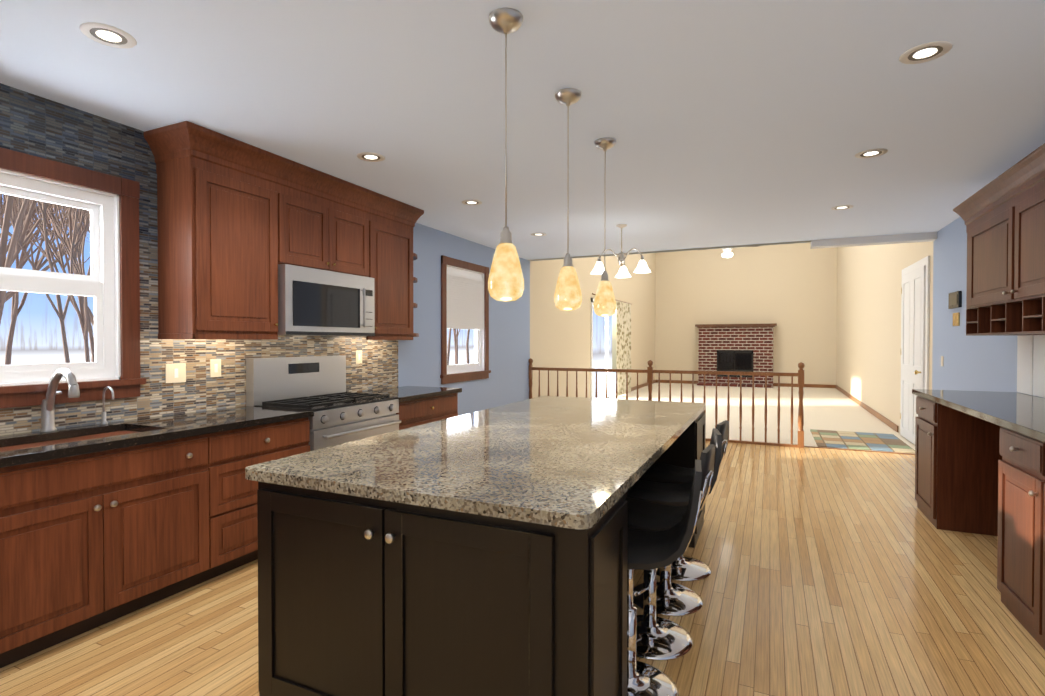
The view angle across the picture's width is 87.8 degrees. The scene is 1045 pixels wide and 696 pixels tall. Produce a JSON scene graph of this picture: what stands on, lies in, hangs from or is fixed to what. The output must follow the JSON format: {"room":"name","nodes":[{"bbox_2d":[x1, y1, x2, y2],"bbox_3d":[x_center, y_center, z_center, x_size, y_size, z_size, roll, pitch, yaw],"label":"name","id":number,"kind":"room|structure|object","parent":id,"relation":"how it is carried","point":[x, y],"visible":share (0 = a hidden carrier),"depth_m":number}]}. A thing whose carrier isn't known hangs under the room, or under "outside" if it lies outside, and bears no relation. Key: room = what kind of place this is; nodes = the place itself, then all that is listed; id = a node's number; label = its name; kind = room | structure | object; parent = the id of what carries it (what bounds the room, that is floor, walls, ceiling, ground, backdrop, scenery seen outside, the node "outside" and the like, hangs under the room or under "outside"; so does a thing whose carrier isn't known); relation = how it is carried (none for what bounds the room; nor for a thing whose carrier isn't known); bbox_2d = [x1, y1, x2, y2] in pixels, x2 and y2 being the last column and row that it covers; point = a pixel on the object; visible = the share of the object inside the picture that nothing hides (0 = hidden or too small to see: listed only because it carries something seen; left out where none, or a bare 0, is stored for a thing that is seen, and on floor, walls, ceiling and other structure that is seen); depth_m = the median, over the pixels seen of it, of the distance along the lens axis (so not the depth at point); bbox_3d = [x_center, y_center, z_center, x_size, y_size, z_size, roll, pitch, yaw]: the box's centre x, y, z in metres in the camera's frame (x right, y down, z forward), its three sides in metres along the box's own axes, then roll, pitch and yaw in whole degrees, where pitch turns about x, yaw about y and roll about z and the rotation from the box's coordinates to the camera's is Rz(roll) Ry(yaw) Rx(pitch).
{"room":"kitchen","nodes":[
{"label":"kitchen","id":0,"kind":"room"},
{"bbox_2d":[0,193,469,364],"bbox_3d":[-8.831,-4.164,19.921,17.954,11.860,26.457,0,1,25],"label":"trees","id":1,"kind":"object","parent":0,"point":[20,214],"visible":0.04,"depth_m":11.88},
{"bbox_2d":[0,83,655,435],"bbox_3d":[0.009,-1.359,8.726,0.160,5.300,21.300,0,1,25],"label":"wall","id":2,"kind":"structure","parent":0,"point":[537,325],"depth_m":5.14},
{"bbox_2d":[0,147,145,407],"bbox_3d":[-2.616,-0.353,2.857,0.145,1.310,1.120,0,1,25],"label":"window","id":3,"kind":"structure","parent":2,"relation":"in","point":[111,284],"depth_m":3.16},
{"bbox_2d":[165,363,185,382],"bbox_3d":[-2.266,0.164,3.551,0.009,0.125,0.130,0,1,25],"label":"outlet","id":4,"kind":"object","parent":2,"relation":"attached to","point":[175,373],"depth_m":3.55},
{"bbox_2d":[210,359,220,376],"bbox_3d":[-2.151,0.141,3.805,0.009,0.125,0.080,0,1,25],"label":"outlet","id":5,"kind":"object","parent":2,"relation":"attached to","point":[215,364],"depth_m":3.80},
{"bbox_2d":[144,121,423,339],"bbox_3d":[-1.604,-0.711,4.508,0.410,1.286,2.688,0,1,25],"label":"upper cabinet","id":6,"kind":"object","parent":2,"relation":"attached to","point":[238,221],"visible":0.96,"depth_m":3.67},
{"bbox_2d":[278,264,374,335],"bbox_3d":[-1.647,-0.352,4.361,0.445,0.503,0.954,0,1,25],"label":"microwave","id":7,"kind":"object","parent":6,"relation":"attached to","point":[314,302],"visible":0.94,"depth_m":4.18},
{"bbox_2d":[356,350,361,363],"bbox_3d":[-1.545,0.085,5.132,0.009,0.125,0.080,0,1,25],"label":"outlet","id":8,"kind":"object","parent":2,"relation":"attached to","point":[358,352],"depth_m":5.12},
{"bbox_2d":[440,255,490,383],"bbox_3d":[-0.749,-0.338,6.952,0.145,1.520,1.200,0,1,25],"label":"dining room window","id":9,"kind":"structure","parent":2,"relation":"in","point":[464,296],"depth_m":6.94},
{"bbox_2d":[591,298,616,398],"bbox_3d":[2.079,0.066,13.185,0.120,2.340,3.080,0,1,25],"label":"slider","id":10,"kind":"object","parent":2,"relation":"attached to","point":[606,346],"visible":0.17,"depth_m":13.15},
{"bbox_2d":[592,293,631,396],"bbox_3d":[2.239,0.010,13.222,0.080,2.392,3.600,0,1,25],"label":"curtain","id":11,"kind":"object","parent":2,"relation":"hanging from","point":[623,335],"visible":0.81,"depth_m":14.02},
{"bbox_2d":[631,380,655,390],"bbox_3d":[3.646,1.146,16.513,0.016,0.100,4.130,0,1,25],"label":"baseboard","id":12,"kind":"structure","parent":2,"relation":"attached to","point":[654,381],"depth_m":16.37},
{"bbox_2d":[0,441,1044,695],"bbox_3d":[0.294,1.424,2.760,5.660,0.120,10.940,0,1,25],"label":"floor","id":13,"kind":"structure","parent":0,"point":[844,573],"depth_m":2.77},
{"bbox_2d":[0,416,219,667],"bbox_3d":[-2.280,0.905,2.719,0.679,0.921,1.080,0,1,25],"label":"base cabinet","id":14,"kind":"object","parent":13,"relation":"on","point":[104,521],"depth_m":2.61},
{"bbox_2d":[160,406,313,574],"bbox_3d":[-1.901,0.895,3.551,0.679,0.921,0.749,0,1,25],"label":"base cabinet","id":15,"kind":"object","parent":13,"relation":"on","point":[246,436],"depth_m":3.32},
{"bbox_2d":[246,355,400,450],"bbox_3d":[-1.519,0.710,4.315,0.733,1.270,0.956,0,1,25],"label":"range","id":16,"kind":"object","parent":13,"relation":"on","point":[316,385],"visible":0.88,"depth_m":4.22},
{"bbox_2d":[354,386,461,429],"bbox_3d":[-1.136,0.874,5.229,0.678,0.921,1.012,0,1,25],"label":"base cabinet","id":17,"kind":"object","parent":13,"relation":"on","point":[418,405],"depth_m":5.08},
{"bbox_2d":[245,408,705,695],"bbox_3d":[0.193,0.919,3.099,1.320,0.880,2.999,0,1,25],"label":"kitchen island","id":18,"kind":"object","parent":13,"relation":"on","point":[482,553],"depth_m":1.74},
{"bbox_2d":[245,396,704,527],"bbox_3d":[0.179,0.459,3.122,1.368,0.040,2.995,0,1,25],"label":"island countertop","id":19,"kind":"structure","parent":18,"relation":"on","point":[564,460],"depth_m":2.21},
{"bbox_2d":[627,459,702,695],"bbox_3d":[0.457,0.910,2.162,0.501,0.919,0.390,0,1,25],"label":"stool","id":20,"kind":"object","parent":13,"relation":"on","point":[649,550],"visible":0.52,"depth_m":2.14},
{"bbox_2d":[529,358,804,447],"bbox_3d":[1.901,0.739,7.966,3.976,1.122,0.082,0,1,25],"label":"balustrade railing","id":21,"kind":"object","parent":13,"relation":"on","point":[649,371],"visible":0.6,"depth_m":7.52},
{"bbox_2d":[626,444,714,660],"bbox_3d":[0.633,0.906,2.544,0.493,0.919,0.389,0,1,25],"label":"stool","id":22,"kind":"object","parent":13,"relation":"on","point":[660,638],"visible":0.56,"depth_m":2.50},
{"bbox_2d":[627,428,721,616],"bbox_3d":[0.805,0.901,2.927,0.517,0.919,0.409,0,1,25],"label":"stool","id":23,"kind":"object","parent":13,"relation":"on","point":[674,600],"visible":0.52,"depth_m":2.88},
{"bbox_2d":[641,420,728,581],"bbox_3d":[0.989,0.896,3.329,0.507,0.919,0.393,0,1,25],"label":"stool","id":24,"kind":"object","parent":13,"relation":"on","point":[684,568],"visible":0.44,"depth_m":3.26},
{"bbox_2d":[912,389,1036,518],"bbox_3d":[3.509,0.851,4.206,0.694,0.990,0.648,0,1,25],"label":"base cabinet","id":25,"kind":"object","parent":13,"relation":"on","point":[921,425],"depth_m":4.36},
{"bbox_2d":[928,393,1044,535],"bbox_3d":[3.114,0.861,3.341,0.694,0.990,1.254,0,1,25],"label":"desk","id":26,"kind":"object","parent":13,"relation":"on","point":[979,462],"depth_m":3.96},
{"bbox_2d":[992,413,1044,635],"bbox_3d":[2.747,0.871,2.535,0.694,0.990,0.518,0,1,25],"label":"base cabinet","id":27,"kind":"object","parent":13,"relation":"on","point":[1013,438],"depth_m":2.73},
{"bbox_2d":[1032,429,1044,649],"bbox_3d":[2.535,0.877,2.072,0.694,0.990,0.500,0,1,25],"label":"base cabinet","id":28,"kind":"object","parent":13,"relation":"on","point":[1038,450],"depth_m":2.47},
{"bbox_2d":[0,0,1044,260],"bbox_3d":[0.294,-1.396,2.726,5.660,0.120,10.940,0,1,25],"label":"ceiling","id":29,"kind":"structure","parent":0,"point":[738,122],"depth_m":2.92},
{"bbox_2d":[79,22,136,48],"bbox_3d":[-1.763,-1.329,2.313,0.194,0.003,0.194,0,1,16],"label":"recessed light","id":30,"kind":"object","parent":29,"relation":"in","point":[89,29],"depth_m":2.31},
{"bbox_2d":[357,152,384,161],"bbox_3d":[-1.070,-1.347,3.832,0.194,0.003,0.194,0,1,16],"label":"recessed light","id":31,"kind":"object","parent":29,"relation":"in","point":[366,156],"depth_m":3.82},
{"bbox_2d":[462,200,481,204],"bbox_3d":[-0.474,-1.363,5.089,0.194,0.003,0.194,0,1,16],"label":"recessed light","id":32,"kind":"object","parent":29,"relation":"in","point":[467,202],"depth_m":5.08},
{"bbox_2d":[488,8,523,301],"bbox_3d":[-0.067,-0.758,2.195,0.148,1.142,0.148,0,1,25],"label":"pendant light","id":33,"kind":"object","parent":29,"relation":"hanging from","point":[505,281],"visible":1,"depth_m":2.16},
{"bbox_2d":[531,233,546,235],"bbox_3d":[0.196,-1.381,6.607,0.194,0.003,0.194,0,1,16],"label":"recessed light","id":34,"kind":"object","parent":29,"relation":"in","point":[533,234],"depth_m":6.60},
{"bbox_2d":[554,88,581,310],"bbox_3d":[0.240,-0.766,2.868,0.148,1.142,0.148,0,1,25],"label":"pendant light","id":35,"kind":"object","parent":29,"relation":"hanging from","point":[567,295],"visible":1,"depth_m":2.83},
{"bbox_2d":[593,138,615,316],"bbox_3d":[0.538,-0.774,3.545,0.148,1.142,0.148,0,1,25],"label":"pendant light","id":36,"kind":"object","parent":29,"relation":"hanging from","point":[604,304],"visible":1,"depth_m":3.50},
{"bbox_2d":[591,224,650,277],"bbox_3d":[1.151,-1.102,6.116,0.644,0.550,0.624,0,1,25],"label":"chandelier","id":37,"kind":"object","parent":29,"relation":"hanging from","point":[642,266],"visible":0.96,"depth_m":6.03},
{"bbox_2d":[831,205,853,209],"bbox_3d":[3.108,-1.365,5.279,0.194,0.003,0.194,0,1,16],"label":"recessed light","id":38,"kind":"object","parent":29,"relation":"in","point":[842,207],"depth_m":5.27},
{"bbox_2d":[855,148,887,157],"bbox_3d":[2.415,-1.346,3.760,0.194,0.003,0.194,0,1,16],"label":"recessed light","id":39,"kind":"object","parent":29,"relation":"in","point":[869,153],"depth_m":3.75},
{"bbox_2d":[899,41,952,63],"bbox_3d":[1.817,-1.331,2.450,0.194,0.003,0.194,0,1,16],"label":"recessed light","id":40,"kind":"object","parent":29,"relation":"in","point":[933,51],"depth_m":2.44},
{"bbox_2d":[529,240,811,260],"bbox_3d":[2.532,-2.696,7.614,5.660,2.600,0.160,0,1,25],"label":"wall","id":41,"kind":"structure","parent":0,"point":[676,250],"depth_m":7.78},
{"bbox_2d":[811,232,936,248],"bbox_3d":[4.437,-1.343,6.772,1.480,0.085,0.180,0,1,25],"label":"header","id":42,"kind":"object","parent":41,"relation":"attached to","point":[880,240],"visible":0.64,"depth_m":6.73},
{"bbox_2d":[655,242,836,384],"bbox_3d":[6.965,-1.464,17.346,5.660,5.300,0.160,0,1,25],"label":"wall","id":43,"kind":"structure","parent":0,"point":[790,290],"depth_m":17.06},
{"bbox_2d":[656,380,834,387],"bbox_3d":[6.915,1.136,17.301,5.310,0.100,0.018,0,1,25],"label":"baseboard","id":44,"kind":"structure","parent":43,"relation":"attached to","point":[661,381],"depth_m":16.76},
{"bbox_2d":[609,383,914,453],"bbox_3d":[4.781,1.304,12.594,5.660,0.120,10.680,0,1,25],"label":"floor","id":45,"kind":"structure","parent":0,"point":[833,409],"depth_m":10.97},
{"bbox_2d":[695,323,776,387],"bbox_3d":[6.645,0.220,16.993,2.370,1.940,0.780,0,1,25],"label":"fireplace","id":46,"kind":"object","parent":45,"relation":"on","point":[737,347],"visible":0.83,"depth_m":16.99},
{"bbox_2d":[804,446,914,454],"bbox_3d":[2.569,1.299,7.744,5.332,0.008,0.042,0,1,25],"label":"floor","id":47,"kind":"structure","parent":45,"relation":"on","point":[860,450],"depth_m":6.92},
{"bbox_2d":[810,429,914,452],"bbox_3d":[4.727,1.298,7.656,1.100,0.012,1.490,0,1,25],"label":"rug","id":48,"kind":"object","parent":45,"relation":"on","point":[861,440],"visible":0.86,"depth_m":7.51},
{"bbox_2d":[836,217,1042,432],"bbox_3d":[5.013,-1.331,6.444,0.160,5.300,21.300,0,1,25],"label":"wall","id":49,"kind":"structure","parent":0,"point":[868,344],"depth_m":8.42},
{"bbox_2d":[835,385,897,431],"bbox_3d":[7.556,1.198,12.266,0.016,0.100,8.648,0,1,25],"label":"baseboard","id":50,"kind":"structure","parent":49,"relation":"attached to","point":[886,421],"depth_m":10.45},
{"bbox_2d":[900,256,929,444],"bbox_3d":[5.307,0.076,7.437,0.110,2.460,1.480,0,1,25],"label":"hall door","id":51,"kind":"structure","parent":49,"relation":"in","point":[915,303],"depth_m":7.33},
{"bbox_2d":[953,143,1044,335],"bbox_3d":[3.251,-0.617,3.283,0.410,1.062,2.626,0,1,25],"label":"upper cabinet","id":52,"kind":"object","parent":49,"relation":"attached to","point":[1002,215],"visible":1,"depth_m":3.67},
{"bbox_2d":[1017,335,1044,397],"bbox_3d":[3.218,0.044,2.811,0.076,0.653,3.370,0,1,25],"label":"backsplash","id":53,"kind":"structure","parent":49,"relation":"attached to","point":[1030,364],"depth_m":4.08},
{"bbox_3d":[4.748,-4.115,12.455,5.660,0.120,10.840,0,1,25],"label":"ceiling","id":54,"kind":"structure","parent":0,"visible":0},
{"bbox_2d":[704,246,757,257],"bbox_3d":[4.538,-3.020,12.023,1.317,2.060,1.267,0,1,25],"label":"ceiling fan","id":55,"kind":"object","parent":54,"relation":"hanging from","point":[727,253],"visible":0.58,"depth_m":11.93},
{"label":"outside","id":56,"kind":"structure","parent":0,"visible":0},
{"bbox_2d":[0,194,93,364],"bbox_3d":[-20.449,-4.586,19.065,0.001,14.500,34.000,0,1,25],"label":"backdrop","id":57,"kind":"structure","parent":56,"point":[37,338],"depth_m":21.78},
{"bbox_2d":[447,328,473,364],"bbox_3d":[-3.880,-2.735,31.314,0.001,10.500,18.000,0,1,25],"label":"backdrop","id":58,"kind":"structure","parent":56,"point":[462,340],"depth_m":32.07},
{"bbox_2d":[593,309,611,397],"bbox_3d":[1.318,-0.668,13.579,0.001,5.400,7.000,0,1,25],"label":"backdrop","id":59,"kind":"structure","parent":56,"point":[598,342],"depth_m":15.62},
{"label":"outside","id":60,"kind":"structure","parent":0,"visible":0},
{"bbox_2d":[612,372,615,393],"bbox_3d":[-8.503,1.763,19.188,23.700,0.001,48.000,0,1,25],"label":"snow","id":61,"kind":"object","parent":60,"point":[613,382],"depth_m":26.37}
]}

